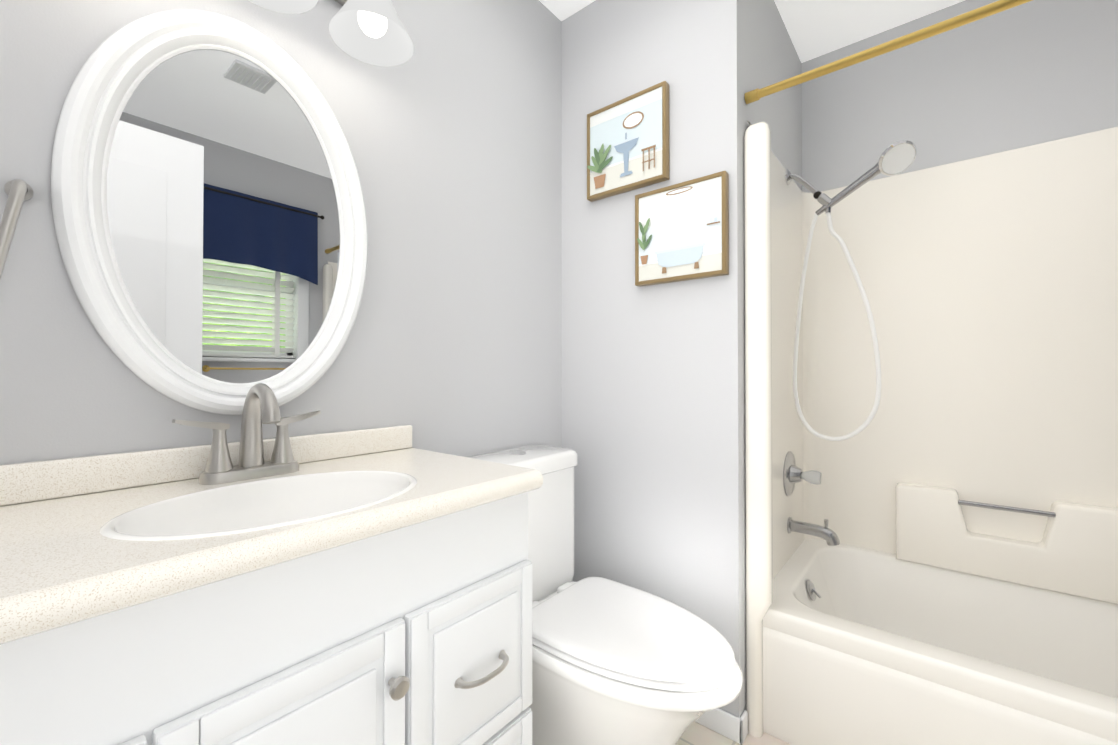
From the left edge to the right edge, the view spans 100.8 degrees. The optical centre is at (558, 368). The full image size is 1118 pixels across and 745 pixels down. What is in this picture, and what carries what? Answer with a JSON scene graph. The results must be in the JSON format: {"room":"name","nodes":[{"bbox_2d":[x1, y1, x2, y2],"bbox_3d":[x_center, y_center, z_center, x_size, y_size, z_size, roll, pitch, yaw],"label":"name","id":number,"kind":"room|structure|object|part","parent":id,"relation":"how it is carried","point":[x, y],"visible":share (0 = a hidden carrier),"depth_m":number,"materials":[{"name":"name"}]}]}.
{"room":"bathroom","nodes":[
{"label":"bathroom","id":0,"kind":"room"},
{"bbox_2d":[0,0,561,464],"bbox_3d":[-0.605,-0.136,1.117,0.100,2.450,2.020,0,-1,39],"label":"wall","id":1,"kind":"structure","parent":0,"point":[452,134],"depth_m":1.26,"materials":[{"name":"grey paint"}]},
{"bbox_2d":[0,179,32,278],"bbox_3d":[-0.850,-0.096,0.685,0.062,0.400,0.094,0,-1,39],"label":"grab bar","id":2,"kind":"object","parent":1,"relation":"attached to","point":[19,192],"visible":1,"depth_m":0.69,"materials":[{"name":"silver metal"}]},
{"bbox_2d":[51,9,367,414],"bbox_3d":[-0.651,-0.309,0.955,0.032,0.810,0.537,0,-1,39],"label":"oval mirror","id":3,"kind":"object","parent":1,"relation":"attached to","point":[209,212],"visible":0.98,"depth_m":0.92,"materials":[{"name":"white mirror"}]},
{"bbox_2d":[107,49,339,382],"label":"mirror glass","id":4,"kind":"object","parent":3,"relation":"attached to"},
{"bbox_2d":[248,0,413,65],"bbox_3d":[-0.574,-0.866,0.886,0.245,0.274,0.600,0,-1,39],"label":"sconce","id":5,"kind":"object","parent":1,"relation":"attached to","point":[373,32],"visible":1,"depth_m":1.03,"materials":[{"name":"white glass"}]},
{"bbox_2d":[562,0,801,717],"bbox_3d":[0.523,-0.127,1.968,0.770,2.450,0.996,0,-1,39],"label":"wall","id":6,"kind":"structure","parent":0,"point":[653,406],"depth_m":1.53,"materials":[{"name":"grey paint"}]},
{"bbox_3d":[0.229,-0.770,1.593,0.312,0.312,0.034,0,-1,39],"label":"picture","id":7,"kind":"part","parent":6,"relation":"part of"},
{"bbox_3d":[0.381,-0.431,1.466,0.304,0.304,0.033,0,-1,39],"label":"picture","id":8,"kind":"part","parent":6,"relation":"part of"},
{"bbox_2d":[695,708,747,743],"bbox_3d":[0.272,1.059,1.561,0.681,0.070,0.027,0,-1,39],"label":"baseboard","id":9,"kind":"structure","parent":6,"relation":"attached to","point":[727,725],"depth_m":1.37,"materials":[{"name":"white wood"}]},
{"bbox_2d":[676,721,790,744],"bbox_3d":[0.554,1.135,0.713,2.390,0.100,2.880,0,-1,39],"label":"floor","id":10,"kind":"structure","parent":0,"point":[695,733],"depth_m":1.36,"materials":[{"name":"tile"}]},
{"bbox_2d":[0,383,542,744],"bbox_3d":[-0.506,0.556,0.745,0.510,1.059,0.927,0,-1,39],"label":"bathroom vanity","id":11,"kind":"object","parent":10,"relation":"on","point":[372,586],"visible":1,"depth_m":0.67,"materials":[{"name":"white wood"}]},
{"bbox_2d":[172,383,320,484],"bbox_3d":[-0.522,0.185,0.844,0.272,0.315,0.250,0,-1,39],"label":"faucet","id":12,"kind":"object","parent":11,"relation":"on","point":[261,406],"depth_m":0.89,"materials":[{"name":"silver metal"}]},
{"bbox_2d":[467,445,742,744],"bbox_3d":[0.095,0.675,1.258,0.782,0.832,0.392,0,-1,39],"label":"toilet","id":13,"kind":"object","parent":10,"relation":"on","point":[615,663],"visible":0.67,"depth_m":1.13,"materials":[{"name":"white ceramic"}]},
{"bbox_3d":[0.172,0.671,1.195,0.545,0.040,0.370,0,-1,39],"label":"seat","id":14,"kind":"part","parent":13,"relation":"part of","materials":[{"name":"white plastic"}]},
{"bbox_2d":[744,121,1117,744],"bbox_3d":[1.403,0.161,1.232,1.516,1.860,0.814,0,-1,39],"label":"shower","id":15,"kind":"object","parent":10,"relation":"on","point":[931,410],"visible":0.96,"depth_m":1.59,"materials":[{"name":"white plastic"}]},
{"bbox_3d":[0.936,0.403,1.713,0.064,0.052,0.052,0,-1,39],"label":"valve knob","id":16,"kind":"part","parent":15,"relation":"part of","materials":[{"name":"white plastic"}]},
{"bbox_2d":[539,0,964,62],"bbox_3d":[0.554,-1.415,0.739,2.390,0.100,2.880,0,-1,39],"label":"ceiling","id":17,"kind":"structure","parent":0,"point":[816,28],"depth_m":1.78,"materials":[{"name":"white paint"}]},
{"bbox_2d":[801,0,1117,192],"bbox_3d":[1.693,-0.131,1.590,1.720,2.450,0.100,0,-1,39],"label":"wall","id":18,"kind":"structure","parent":0,"point":[1033,72],"depth_m":1.70,"materials":[{"name":"grey paint"}]},
{"bbox_3d":[1.441,-0.147,0.001,0.100,2.450,2.880,0,-1,39],"label":"wall","id":19,"kind":"structure","parent":0,"visible":0},
{"bbox_2d":[744,0,1032,103],"bbox_3d":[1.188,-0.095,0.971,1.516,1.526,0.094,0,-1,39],"label":"shower rod","id":20,"kind":"object","parent":19,"relation":"attached to","point":[979,13],"visible":1,"depth_m":1.20,"materials":[{"name":"gold metal"}]}
]}

